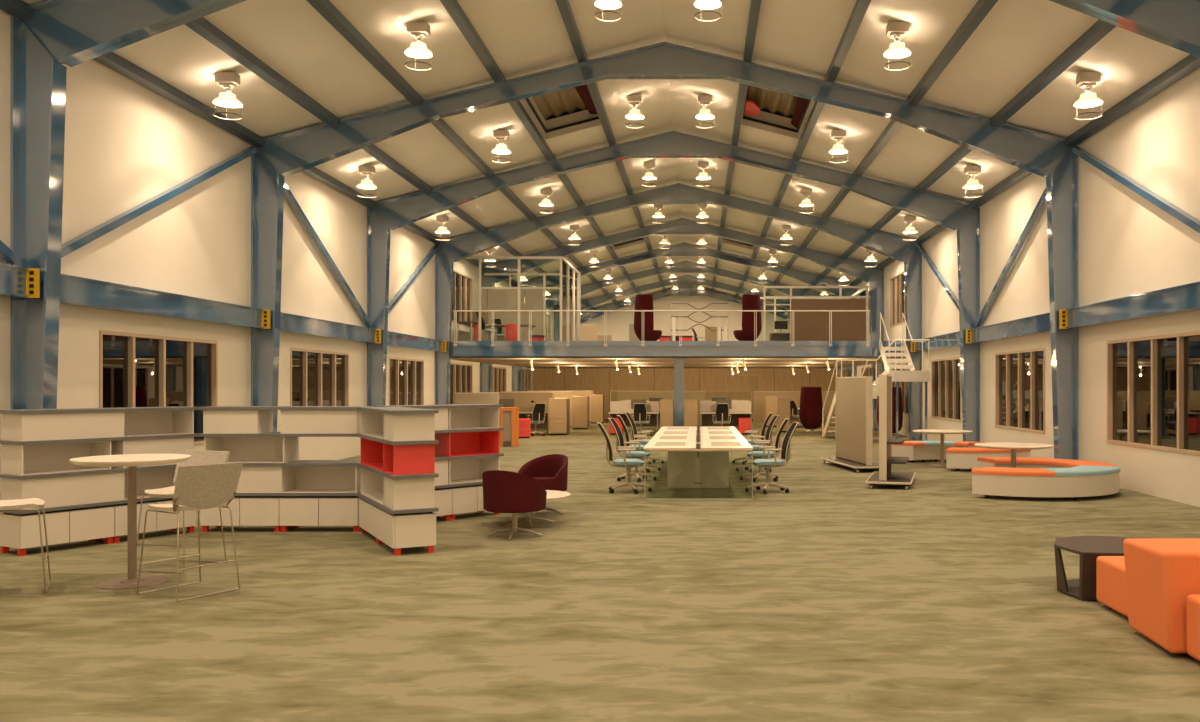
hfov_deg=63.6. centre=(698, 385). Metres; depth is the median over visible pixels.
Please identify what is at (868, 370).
window
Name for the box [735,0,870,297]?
beam
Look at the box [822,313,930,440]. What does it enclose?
staircase
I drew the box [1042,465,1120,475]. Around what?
seat cushion
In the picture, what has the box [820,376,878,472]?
board
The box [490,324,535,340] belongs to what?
meeting table
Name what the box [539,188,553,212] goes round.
ceiling lamp
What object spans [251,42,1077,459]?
frame
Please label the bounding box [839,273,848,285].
ceiling lamp
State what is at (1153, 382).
window
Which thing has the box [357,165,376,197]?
ceiling lamp
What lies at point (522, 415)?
desk
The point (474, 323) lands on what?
desk
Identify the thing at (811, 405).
chair
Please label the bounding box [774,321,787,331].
monitor
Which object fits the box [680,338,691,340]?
drawer pedestal
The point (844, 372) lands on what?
window
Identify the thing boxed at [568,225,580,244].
ceiling lamp
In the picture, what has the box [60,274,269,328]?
girder
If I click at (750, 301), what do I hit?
chair
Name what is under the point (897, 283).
window
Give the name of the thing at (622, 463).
chair
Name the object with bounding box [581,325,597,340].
screen
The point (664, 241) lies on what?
ceiling lamp
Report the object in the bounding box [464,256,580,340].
glass partition
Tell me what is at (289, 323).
girder
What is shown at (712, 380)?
wall
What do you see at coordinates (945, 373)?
window
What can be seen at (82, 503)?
shelving unit
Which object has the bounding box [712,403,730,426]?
chair
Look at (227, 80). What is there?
ceiling lamp
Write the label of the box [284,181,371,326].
brace
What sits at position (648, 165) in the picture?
ceiling lamp
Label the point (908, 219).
ceiling lamp
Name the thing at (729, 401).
monitor
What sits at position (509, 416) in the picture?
bookcase
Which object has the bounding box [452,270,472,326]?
window
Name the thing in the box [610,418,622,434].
drawer pedestal
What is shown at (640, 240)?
rooflight
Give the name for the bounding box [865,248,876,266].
ceiling lamp
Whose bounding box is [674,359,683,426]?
column
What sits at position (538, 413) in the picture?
chair
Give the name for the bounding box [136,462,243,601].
bar stool
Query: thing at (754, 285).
ceiling lamp
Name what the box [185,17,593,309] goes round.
roof purlin
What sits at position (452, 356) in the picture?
floor
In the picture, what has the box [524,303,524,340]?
window
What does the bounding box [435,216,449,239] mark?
ceiling lamp
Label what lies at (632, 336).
screen
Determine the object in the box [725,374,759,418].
door
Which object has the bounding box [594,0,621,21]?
ceiling lamp
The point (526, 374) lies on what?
window
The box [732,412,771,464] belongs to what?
chair
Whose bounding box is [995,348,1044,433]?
window
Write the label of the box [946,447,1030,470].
bench
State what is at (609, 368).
trim
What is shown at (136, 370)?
window
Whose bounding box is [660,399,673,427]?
storage cabinet
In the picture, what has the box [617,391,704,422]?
screen
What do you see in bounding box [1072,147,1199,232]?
brace
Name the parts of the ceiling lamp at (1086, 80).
lamp shade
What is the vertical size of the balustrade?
1.110 m
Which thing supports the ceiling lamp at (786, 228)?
hanging from the ceiling at (1016, 40)
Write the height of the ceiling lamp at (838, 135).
0.636 m
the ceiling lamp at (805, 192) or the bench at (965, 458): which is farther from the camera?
the ceiling lamp at (805, 192)
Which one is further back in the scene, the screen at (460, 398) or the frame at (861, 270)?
the frame at (861, 270)
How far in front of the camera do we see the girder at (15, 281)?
11.00 m
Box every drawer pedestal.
[519,419,530,437]
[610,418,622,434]
[659,338,669,340]
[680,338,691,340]
[738,418,749,434]
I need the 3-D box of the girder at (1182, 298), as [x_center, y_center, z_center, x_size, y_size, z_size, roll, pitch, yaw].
[6.617,-1.188,14.275,0.354,0.345,5.730,0,0,0]
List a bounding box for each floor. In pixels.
[0,419,1199,721]
[451,342,905,357]
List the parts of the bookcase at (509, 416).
grey door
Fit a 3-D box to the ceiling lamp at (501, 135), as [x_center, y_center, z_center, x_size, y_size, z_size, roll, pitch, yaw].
[-4.160,-5.063,20.280,0.416,0.636,0.416,0,0,0]
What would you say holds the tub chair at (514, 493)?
on the floor at (834, 597)
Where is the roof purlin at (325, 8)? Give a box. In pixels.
[306,0,617,303]
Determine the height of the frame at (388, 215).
7.800 m
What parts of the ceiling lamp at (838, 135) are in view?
lamp shade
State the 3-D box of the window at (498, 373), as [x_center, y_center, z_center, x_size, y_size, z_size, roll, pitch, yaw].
[-8.072,0.105,38.385,0.175,1.690,3.130,0,0,0]
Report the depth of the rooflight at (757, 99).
21.38 m
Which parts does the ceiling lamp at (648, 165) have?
lamp shade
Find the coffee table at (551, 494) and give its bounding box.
[500,490,570,527]
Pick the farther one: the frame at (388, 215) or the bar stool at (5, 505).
the frame at (388, 215)
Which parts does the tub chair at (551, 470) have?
backrest, seat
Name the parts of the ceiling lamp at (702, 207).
lamp shade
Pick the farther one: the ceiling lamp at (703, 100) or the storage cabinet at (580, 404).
the storage cabinet at (580, 404)
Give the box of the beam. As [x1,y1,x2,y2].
[453,341,903,356]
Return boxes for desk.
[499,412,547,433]
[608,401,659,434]
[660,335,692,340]
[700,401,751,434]
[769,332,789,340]
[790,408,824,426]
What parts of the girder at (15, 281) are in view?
plate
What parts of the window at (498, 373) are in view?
glass pane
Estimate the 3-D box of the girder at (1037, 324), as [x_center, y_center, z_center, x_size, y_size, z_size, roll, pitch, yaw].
[6.617,-1.188,20.275,0.354,0.345,5.730,0,0,0]
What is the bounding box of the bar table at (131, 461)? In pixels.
[69,454,191,588]
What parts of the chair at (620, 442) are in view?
backrest, frame, armrest, seat, armrest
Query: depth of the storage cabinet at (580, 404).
35.99 m
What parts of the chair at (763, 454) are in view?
seat, armrest, backrest, frame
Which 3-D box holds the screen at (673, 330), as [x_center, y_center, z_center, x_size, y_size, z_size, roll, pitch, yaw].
[0.043,-2.136,33.900,2.044,1.572,0.300,0,0,0]
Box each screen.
[455,393,498,403]
[477,392,552,430]
[500,391,572,427]
[572,391,592,420]
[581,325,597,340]
[598,335,611,340]
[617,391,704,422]
[629,323,639,340]
[671,303,727,340]
[705,326,721,340]
[753,391,835,424]
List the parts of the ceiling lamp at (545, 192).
lamp shade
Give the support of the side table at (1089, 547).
on the floor at (834, 597)
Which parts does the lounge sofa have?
seat, seat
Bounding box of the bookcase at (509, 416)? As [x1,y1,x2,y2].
[500,407,518,446]
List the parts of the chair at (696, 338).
backrest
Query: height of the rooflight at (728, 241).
0.890 m
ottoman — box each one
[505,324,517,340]
[530,335,544,340]
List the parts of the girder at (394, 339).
plate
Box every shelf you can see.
[887,439,903,443]
[887,456,908,463]
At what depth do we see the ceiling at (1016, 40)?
16.62 m
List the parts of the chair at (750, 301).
seat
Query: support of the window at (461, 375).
in the wall at (126, 145)
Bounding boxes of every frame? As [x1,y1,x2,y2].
[10,0,1199,409]
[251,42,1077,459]
[367,131,979,441]
[435,183,921,439]
[480,218,883,430]
[512,242,856,390]
[545,260,831,339]
[554,274,789,340]
[581,286,789,322]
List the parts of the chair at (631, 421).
backrest, frame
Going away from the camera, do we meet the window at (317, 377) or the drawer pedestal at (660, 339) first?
the window at (317, 377)
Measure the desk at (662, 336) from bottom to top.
0.740 m
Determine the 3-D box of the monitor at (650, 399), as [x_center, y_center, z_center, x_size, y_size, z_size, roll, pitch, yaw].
[-1.550,0.683,35.280,0.520,0.450,0.180,0,0,0]
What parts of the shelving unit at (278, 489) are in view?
door, door, door, door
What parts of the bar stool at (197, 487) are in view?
leg frame, floor rail, seat, floor rail, backrest, leg frame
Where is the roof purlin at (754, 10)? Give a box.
[711,0,760,291]
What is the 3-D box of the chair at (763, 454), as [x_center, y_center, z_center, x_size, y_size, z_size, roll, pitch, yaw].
[1.144,1.111,16.694,0.849,1.079,0.693,0,0,6]
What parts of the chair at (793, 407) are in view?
backrest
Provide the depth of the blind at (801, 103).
20.58 m
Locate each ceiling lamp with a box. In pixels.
[212,72,242,119]
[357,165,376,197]
[404,22,432,70]
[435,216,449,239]
[484,247,495,266]
[491,130,510,162]
[520,271,527,285]
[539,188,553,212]
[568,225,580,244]
[589,250,598,266]
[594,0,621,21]
[604,269,612,279]
[615,283,622,294]
[625,95,644,127]
[642,161,656,186]
[652,204,664,222]
[660,235,669,248]
[665,257,673,266]
[694,0,721,21]
[695,95,714,127]
[696,161,710,186]
[696,204,708,222]
[697,235,706,248]
[697,257,705,266]
[751,284,757,294]
[758,269,766,282]
[767,250,777,266]
[780,225,791,244]
[799,188,813,212]
[829,130,847,162]
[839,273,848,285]
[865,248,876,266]
[883,22,910,70]
[903,216,917,239]
[963,165,982,197]
[1073,72,1102,119]
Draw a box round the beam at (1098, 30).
[783,20,1115,309]
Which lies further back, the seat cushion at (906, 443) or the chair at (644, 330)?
the chair at (644, 330)
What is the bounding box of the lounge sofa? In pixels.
[1096,538,1199,660]
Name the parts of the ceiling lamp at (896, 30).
lamp shade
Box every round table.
[913,429,972,466]
[974,442,1053,467]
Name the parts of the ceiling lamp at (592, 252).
lamp shade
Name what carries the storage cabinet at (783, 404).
on the floor at (834, 597)
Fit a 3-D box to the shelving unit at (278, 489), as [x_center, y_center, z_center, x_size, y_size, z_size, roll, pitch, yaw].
[-4.705,0.946,11.000,1.820,1.409,0.450,0,0,0]
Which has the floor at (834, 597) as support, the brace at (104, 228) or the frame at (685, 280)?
the frame at (685, 280)
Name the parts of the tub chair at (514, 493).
seat, backrest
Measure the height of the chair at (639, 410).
1.079 m
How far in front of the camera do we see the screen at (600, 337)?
35.97 m
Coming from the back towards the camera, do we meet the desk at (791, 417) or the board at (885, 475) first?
the desk at (791, 417)
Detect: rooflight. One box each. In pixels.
[521,84,601,138]
[611,238,644,249]
[722,238,754,249]
[741,85,812,139]
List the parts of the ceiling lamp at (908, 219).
lamp shade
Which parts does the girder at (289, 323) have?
plate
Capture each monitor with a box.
[499,399,513,408]
[631,399,646,408]
[649,398,662,400]
[716,399,731,408]
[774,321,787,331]
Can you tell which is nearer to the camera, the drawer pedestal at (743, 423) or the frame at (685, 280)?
the drawer pedestal at (743, 423)
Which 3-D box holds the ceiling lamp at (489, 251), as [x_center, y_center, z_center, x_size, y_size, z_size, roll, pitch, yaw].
[-7.000,-4.319,32.280,0.416,0.636,0.416,0,0,0]
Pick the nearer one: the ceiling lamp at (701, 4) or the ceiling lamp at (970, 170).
the ceiling lamp at (701, 4)
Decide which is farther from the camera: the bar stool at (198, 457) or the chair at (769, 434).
the chair at (769, 434)
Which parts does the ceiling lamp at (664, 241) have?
lamp shade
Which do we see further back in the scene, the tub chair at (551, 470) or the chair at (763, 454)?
the chair at (763, 454)
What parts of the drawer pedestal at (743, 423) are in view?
drawer, drawer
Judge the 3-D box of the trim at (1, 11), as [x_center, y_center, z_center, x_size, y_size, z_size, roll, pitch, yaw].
[-7.981,-4.298,29.440,0.033,0.035,60.320,0,0,0]
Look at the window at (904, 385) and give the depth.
31.95 m
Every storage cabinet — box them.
[548,398,569,434]
[572,396,588,428]
[591,394,604,423]
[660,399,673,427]
[665,398,688,426]
[685,399,697,426]
[765,396,777,426]
[777,398,789,431]
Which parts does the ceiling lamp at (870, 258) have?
lamp shade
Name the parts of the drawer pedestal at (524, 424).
drawer, drawer, drawer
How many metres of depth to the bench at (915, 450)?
20.61 m
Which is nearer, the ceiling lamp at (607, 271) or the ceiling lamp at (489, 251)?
the ceiling lamp at (489, 251)
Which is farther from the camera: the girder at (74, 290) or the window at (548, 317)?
the window at (548, 317)
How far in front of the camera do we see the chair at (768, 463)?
14.87 m
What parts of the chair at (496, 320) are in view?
backrest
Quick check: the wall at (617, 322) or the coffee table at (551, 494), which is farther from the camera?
the wall at (617, 322)
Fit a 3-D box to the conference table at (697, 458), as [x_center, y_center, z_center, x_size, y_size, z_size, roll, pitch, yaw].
[0.000,1.110,17.516,1.600,1.080,7.322,0,0,0]
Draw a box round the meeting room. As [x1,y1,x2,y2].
[760,286,868,340]
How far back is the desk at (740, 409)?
32.65 m
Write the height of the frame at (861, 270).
7.800 m
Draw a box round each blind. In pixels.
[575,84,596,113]
[791,97,807,127]
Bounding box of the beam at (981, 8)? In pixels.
[760,0,997,303]
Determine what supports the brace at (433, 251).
attached to the wall at (126, 145)
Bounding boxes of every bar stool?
[0,498,50,592]
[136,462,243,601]
[137,451,229,573]
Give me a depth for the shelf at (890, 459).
15.75 m
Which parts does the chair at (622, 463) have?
backrest, frame, armrest, arm post, armrest, seat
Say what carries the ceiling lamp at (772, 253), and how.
hanging from the ceiling at (1016, 40)
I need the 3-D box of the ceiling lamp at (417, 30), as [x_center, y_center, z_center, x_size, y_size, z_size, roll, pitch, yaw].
[-4.160,-5.063,14.280,0.416,0.636,0.416,0,0,0]
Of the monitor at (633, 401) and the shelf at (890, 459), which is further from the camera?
the monitor at (633, 401)
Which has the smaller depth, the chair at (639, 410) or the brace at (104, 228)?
the brace at (104, 228)
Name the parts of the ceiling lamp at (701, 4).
lamp shade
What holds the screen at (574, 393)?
on the floor at (834, 597)
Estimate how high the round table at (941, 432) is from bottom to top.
0.720 m
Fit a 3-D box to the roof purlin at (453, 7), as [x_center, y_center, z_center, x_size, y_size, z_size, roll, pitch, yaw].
[-3.560,-5.490,29.440,0.136,0.170,60.280,0,0,0]
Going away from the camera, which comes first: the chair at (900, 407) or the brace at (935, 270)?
the brace at (935, 270)
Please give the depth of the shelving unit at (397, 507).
9.46 m
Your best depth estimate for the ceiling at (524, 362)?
34.85 m
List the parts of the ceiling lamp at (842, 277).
lamp shade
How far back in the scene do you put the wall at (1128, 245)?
16.15 m
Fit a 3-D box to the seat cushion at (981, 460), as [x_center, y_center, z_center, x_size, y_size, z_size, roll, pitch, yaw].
[5.416,1.258,16.054,1.463,0.065,0.717,0,0,19]
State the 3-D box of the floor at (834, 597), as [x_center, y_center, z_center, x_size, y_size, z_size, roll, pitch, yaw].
[-0.600,1.725,29.440,15.400,0.150,60.920,0,0,0]
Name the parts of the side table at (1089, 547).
panel, panel, panel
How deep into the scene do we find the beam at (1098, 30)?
15.58 m
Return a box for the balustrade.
[453,310,869,346]
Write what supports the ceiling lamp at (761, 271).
hanging from the ceiling at (1016, 40)
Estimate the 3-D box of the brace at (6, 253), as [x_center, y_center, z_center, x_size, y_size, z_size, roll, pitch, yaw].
[-7.910,-2.825,8.280,0.100,2.840,5.644,0,0,0]
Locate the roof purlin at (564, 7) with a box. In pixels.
[556,0,665,291]
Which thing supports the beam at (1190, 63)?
attached to the ceiling at (1016, 40)
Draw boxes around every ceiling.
[23,0,1189,309]
[451,358,905,367]
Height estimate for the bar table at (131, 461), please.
1.050 m
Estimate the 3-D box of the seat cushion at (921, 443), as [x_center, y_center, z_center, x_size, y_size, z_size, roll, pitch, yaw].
[5.195,1.258,20.937,1.138,0.065,0.726,0,0,0]
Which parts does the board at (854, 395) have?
panel, edge frame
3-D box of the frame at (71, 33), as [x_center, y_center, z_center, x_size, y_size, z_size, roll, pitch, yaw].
[-0.600,-2.250,11.280,14.792,7.800,0.240,0,0,0]
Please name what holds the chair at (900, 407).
on the floor at (834, 597)
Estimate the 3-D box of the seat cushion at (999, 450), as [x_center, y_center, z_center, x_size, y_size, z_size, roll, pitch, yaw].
[6.026,1.258,18.878,0.984,0.065,0.649,0,0,-34]
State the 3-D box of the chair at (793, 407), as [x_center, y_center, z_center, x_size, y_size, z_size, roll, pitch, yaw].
[3.898,1.111,37.561,0.851,1.079,0.693,0,0,-37]
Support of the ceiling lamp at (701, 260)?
hanging from the ceiling at (1016, 40)
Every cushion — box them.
[530,335,544,337]
[892,441,924,445]
[913,441,957,445]
[946,447,997,452]
[954,441,984,445]
[972,467,1054,475]
[977,457,1064,464]
[998,449,1030,452]
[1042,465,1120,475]
[1049,459,1119,466]
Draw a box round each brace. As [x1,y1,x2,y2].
[0,240,18,263]
[61,147,256,257]
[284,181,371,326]
[388,245,438,313]
[918,245,958,309]
[975,188,1046,326]
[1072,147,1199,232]
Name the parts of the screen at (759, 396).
panel, panel, cap rail, panel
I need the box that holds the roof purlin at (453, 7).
[440,0,640,294]
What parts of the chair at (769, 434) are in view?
seat, backrest, frame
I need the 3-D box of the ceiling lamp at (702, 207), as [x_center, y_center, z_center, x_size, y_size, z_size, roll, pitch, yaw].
[0.140,-5.802,32.280,0.416,0.636,0.416,0,0,0]
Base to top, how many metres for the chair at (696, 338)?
1.079 m
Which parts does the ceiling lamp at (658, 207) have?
lamp shade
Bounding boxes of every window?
[99,330,217,444]
[290,348,348,405]
[389,357,423,405]
[449,363,472,403]
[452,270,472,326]
[492,366,505,391]
[522,369,530,390]
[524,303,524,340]
[545,314,550,340]
[840,369,846,376]
[861,367,871,375]
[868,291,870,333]
[890,271,905,326]
[890,363,908,414]
[931,357,960,421]
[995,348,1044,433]
[1107,331,1199,455]
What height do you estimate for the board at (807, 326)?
1.800 m
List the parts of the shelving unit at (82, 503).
door, door, door, door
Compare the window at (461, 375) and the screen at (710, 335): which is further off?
the screen at (710, 335)
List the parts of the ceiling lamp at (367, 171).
lamp shade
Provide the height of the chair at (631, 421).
1.079 m
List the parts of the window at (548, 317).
glass pane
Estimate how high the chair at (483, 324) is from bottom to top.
1.079 m
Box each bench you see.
[892,441,984,462]
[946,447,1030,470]
[972,457,1120,500]
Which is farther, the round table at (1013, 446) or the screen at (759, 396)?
the screen at (759, 396)
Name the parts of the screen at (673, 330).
edge rail, edge rail, edge rail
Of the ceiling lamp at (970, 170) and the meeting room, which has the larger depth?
the meeting room
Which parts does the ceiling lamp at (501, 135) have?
lamp shade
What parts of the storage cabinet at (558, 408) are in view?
drawer, drawer, drawer, drawer, drawer, drawer, drawer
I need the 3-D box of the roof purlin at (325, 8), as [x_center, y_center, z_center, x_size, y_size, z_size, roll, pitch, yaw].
[-5.040,-5.103,29.440,0.136,0.170,60.280,0,0,0]
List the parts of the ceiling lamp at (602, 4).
lamp shade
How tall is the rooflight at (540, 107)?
0.890 m
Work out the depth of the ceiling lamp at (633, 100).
20.19 m
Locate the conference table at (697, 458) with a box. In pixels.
[643,411,752,499]
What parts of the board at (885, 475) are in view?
edge frame, panel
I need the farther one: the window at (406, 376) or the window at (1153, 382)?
the window at (406, 376)
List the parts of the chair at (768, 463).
armrest, seat, armrest, arm post, backrest, frame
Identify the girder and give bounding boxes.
[0,263,39,297]
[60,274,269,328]
[280,312,380,342]
[387,331,446,351]
[910,331,959,351]
[965,313,1049,342]
[1059,281,1199,328]
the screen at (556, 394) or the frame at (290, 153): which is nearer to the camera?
the frame at (290, 153)
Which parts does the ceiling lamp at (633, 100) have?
lamp shade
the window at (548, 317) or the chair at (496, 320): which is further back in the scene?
the window at (548, 317)
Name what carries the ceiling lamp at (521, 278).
hanging from the ceiling at (1016, 40)
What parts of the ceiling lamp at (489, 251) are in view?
lamp shade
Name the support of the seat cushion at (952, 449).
on the bench at (965, 458)
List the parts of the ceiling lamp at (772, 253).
lamp shade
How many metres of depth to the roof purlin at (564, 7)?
19.58 m
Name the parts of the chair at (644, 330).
seat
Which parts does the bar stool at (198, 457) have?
leg frame, seat, floor rail, backrest, floor rail, leg frame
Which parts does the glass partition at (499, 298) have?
post, post, rail, post, post, post, glass, post, post, post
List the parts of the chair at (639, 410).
backrest, frame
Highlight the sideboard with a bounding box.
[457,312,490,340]
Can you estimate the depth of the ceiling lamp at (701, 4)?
14.39 m
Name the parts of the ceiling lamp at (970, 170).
lamp shade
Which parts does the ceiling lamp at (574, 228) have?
lamp shade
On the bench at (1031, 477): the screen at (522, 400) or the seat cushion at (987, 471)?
the seat cushion at (987, 471)
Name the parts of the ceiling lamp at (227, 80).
lamp shade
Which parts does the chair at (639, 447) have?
backrest, seat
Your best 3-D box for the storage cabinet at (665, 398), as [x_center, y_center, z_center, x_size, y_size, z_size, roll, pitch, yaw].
[-0.844,1.075,38.242,0.912,1.150,0.515,0,0,0]
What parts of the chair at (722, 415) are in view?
frame, backrest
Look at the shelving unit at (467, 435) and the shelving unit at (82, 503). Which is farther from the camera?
the shelving unit at (467, 435)
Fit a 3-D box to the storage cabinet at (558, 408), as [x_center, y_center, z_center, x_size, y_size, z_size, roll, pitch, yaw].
[-4.674,1.040,32.267,0.612,1.220,0.765,0,0,0]
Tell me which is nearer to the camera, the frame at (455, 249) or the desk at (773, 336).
the frame at (455, 249)
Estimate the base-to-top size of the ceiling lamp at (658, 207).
0.636 m
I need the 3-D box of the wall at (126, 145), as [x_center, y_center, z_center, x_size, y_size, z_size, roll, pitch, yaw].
[-8.125,-1.450,29.440,0.250,6.200,60.320,0,0,0]
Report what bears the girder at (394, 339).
attached to the wall at (126, 145)
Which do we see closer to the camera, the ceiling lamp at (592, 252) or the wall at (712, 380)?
the ceiling lamp at (592, 252)
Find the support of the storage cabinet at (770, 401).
on the floor at (834, 597)
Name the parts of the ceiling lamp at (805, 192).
lamp shade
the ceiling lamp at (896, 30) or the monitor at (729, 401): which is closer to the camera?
the ceiling lamp at (896, 30)
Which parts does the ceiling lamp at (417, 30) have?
lamp shade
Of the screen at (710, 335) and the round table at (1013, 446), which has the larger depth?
the screen at (710, 335)
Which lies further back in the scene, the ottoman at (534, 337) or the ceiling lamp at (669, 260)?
the ceiling lamp at (669, 260)
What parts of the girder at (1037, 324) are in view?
plate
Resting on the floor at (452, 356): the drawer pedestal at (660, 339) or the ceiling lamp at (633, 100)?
the drawer pedestal at (660, 339)
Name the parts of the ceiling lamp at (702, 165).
lamp shade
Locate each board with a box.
[791,299,865,340]
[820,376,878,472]
[865,375,915,489]
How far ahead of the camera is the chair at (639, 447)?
18.34 m
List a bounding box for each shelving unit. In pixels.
[0,406,198,555]
[198,406,373,531]
[357,407,438,555]
[376,404,503,520]
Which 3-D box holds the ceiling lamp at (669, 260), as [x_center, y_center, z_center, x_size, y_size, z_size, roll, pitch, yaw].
[-1.340,-5.802,44.280,0.416,0.636,0.416,0,0,0]
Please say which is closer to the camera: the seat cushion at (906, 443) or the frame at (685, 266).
the seat cushion at (906, 443)
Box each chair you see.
[475,312,497,340]
[482,470,546,540]
[489,318,504,340]
[518,454,567,515]
[526,403,545,435]
[597,422,651,493]
[608,418,656,481]
[617,415,660,472]
[624,412,663,463]
[631,403,651,435]
[634,294,661,340]
[691,328,704,340]
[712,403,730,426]
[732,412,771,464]
[733,294,761,340]
[736,415,779,472]
[740,418,788,481]
[745,422,798,493]
[790,400,802,426]
[799,387,822,431]
[877,387,902,436]
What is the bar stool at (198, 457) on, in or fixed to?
on the floor at (834, 597)
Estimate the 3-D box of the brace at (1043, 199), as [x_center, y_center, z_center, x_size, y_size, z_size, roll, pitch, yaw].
[6.710,-2.825,20.280,0.100,2.840,5.644,0,0,0]
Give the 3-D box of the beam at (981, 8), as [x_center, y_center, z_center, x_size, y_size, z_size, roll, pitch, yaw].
[3.840,-5.103,29.440,0.136,0.170,60.280,0,0,0]
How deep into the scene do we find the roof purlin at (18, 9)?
14.93 m
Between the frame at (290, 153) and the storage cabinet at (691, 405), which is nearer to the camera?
the frame at (290, 153)
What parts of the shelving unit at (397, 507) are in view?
door, door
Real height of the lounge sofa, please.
0.635 m
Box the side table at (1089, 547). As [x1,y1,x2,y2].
[1054,535,1142,599]
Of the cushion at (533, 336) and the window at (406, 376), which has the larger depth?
the cushion at (533, 336)
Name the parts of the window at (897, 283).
glass pane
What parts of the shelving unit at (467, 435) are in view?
door, door, door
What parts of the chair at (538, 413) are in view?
backrest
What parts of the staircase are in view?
support post, support post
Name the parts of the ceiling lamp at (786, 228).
lamp shade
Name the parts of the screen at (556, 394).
cap rail, panel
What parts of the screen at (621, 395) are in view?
panel, panel, panel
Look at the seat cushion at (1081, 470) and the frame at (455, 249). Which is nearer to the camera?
the seat cushion at (1081, 470)
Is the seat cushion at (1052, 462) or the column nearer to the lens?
the seat cushion at (1052, 462)
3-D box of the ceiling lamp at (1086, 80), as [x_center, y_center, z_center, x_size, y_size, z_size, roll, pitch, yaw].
[5.800,-4.319,14.280,0.416,0.636,0.416,0,0,0]
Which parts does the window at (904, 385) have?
glass pane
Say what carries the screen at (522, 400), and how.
on the floor at (834, 597)
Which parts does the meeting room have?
post, post, post, rail, post, glass, post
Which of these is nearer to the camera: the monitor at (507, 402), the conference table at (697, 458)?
the conference table at (697, 458)
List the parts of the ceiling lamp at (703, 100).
lamp shade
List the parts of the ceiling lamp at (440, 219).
lamp shade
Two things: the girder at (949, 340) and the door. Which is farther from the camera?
the door
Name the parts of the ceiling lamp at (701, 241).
lamp shade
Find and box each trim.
[0,10,553,307]
[609,368,609,411]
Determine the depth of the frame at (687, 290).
59.26 m
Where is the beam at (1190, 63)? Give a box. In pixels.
[832,54,1199,295]
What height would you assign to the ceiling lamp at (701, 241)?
0.636 m
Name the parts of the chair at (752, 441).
backrest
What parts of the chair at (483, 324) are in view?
backrest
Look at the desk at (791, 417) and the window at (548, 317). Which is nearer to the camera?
the desk at (791, 417)
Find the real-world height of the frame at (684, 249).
7.800 m
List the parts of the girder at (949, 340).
plate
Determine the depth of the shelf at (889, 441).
15.68 m
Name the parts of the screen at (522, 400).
panel, cap rail, panel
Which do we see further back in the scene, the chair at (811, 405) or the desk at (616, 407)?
the chair at (811, 405)
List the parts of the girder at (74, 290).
plate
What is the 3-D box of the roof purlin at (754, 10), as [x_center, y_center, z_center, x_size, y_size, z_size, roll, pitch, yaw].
[0.880,-5.878,29.440,0.136,0.170,60.280,0,0,0]
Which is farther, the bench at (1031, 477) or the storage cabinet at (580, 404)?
the storage cabinet at (580, 404)
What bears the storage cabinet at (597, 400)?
on the floor at (834, 597)
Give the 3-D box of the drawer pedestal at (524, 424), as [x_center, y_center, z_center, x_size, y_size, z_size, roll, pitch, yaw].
[-5.499,1.350,30.194,0.420,0.600,0.562,0,0,-12]
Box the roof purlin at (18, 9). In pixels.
[0,0,557,307]
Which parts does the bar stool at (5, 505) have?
seat, leg frame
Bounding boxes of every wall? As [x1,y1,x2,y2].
[0,12,553,513]
[534,368,837,418]
[581,286,789,340]
[838,70,1199,506]
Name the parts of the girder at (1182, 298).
plate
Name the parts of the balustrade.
post, post, post, post, post, rail, post, post, post, post, post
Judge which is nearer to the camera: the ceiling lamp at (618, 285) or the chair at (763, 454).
the chair at (763, 454)
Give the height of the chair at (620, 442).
1.079 m
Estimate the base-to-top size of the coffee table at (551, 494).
0.356 m

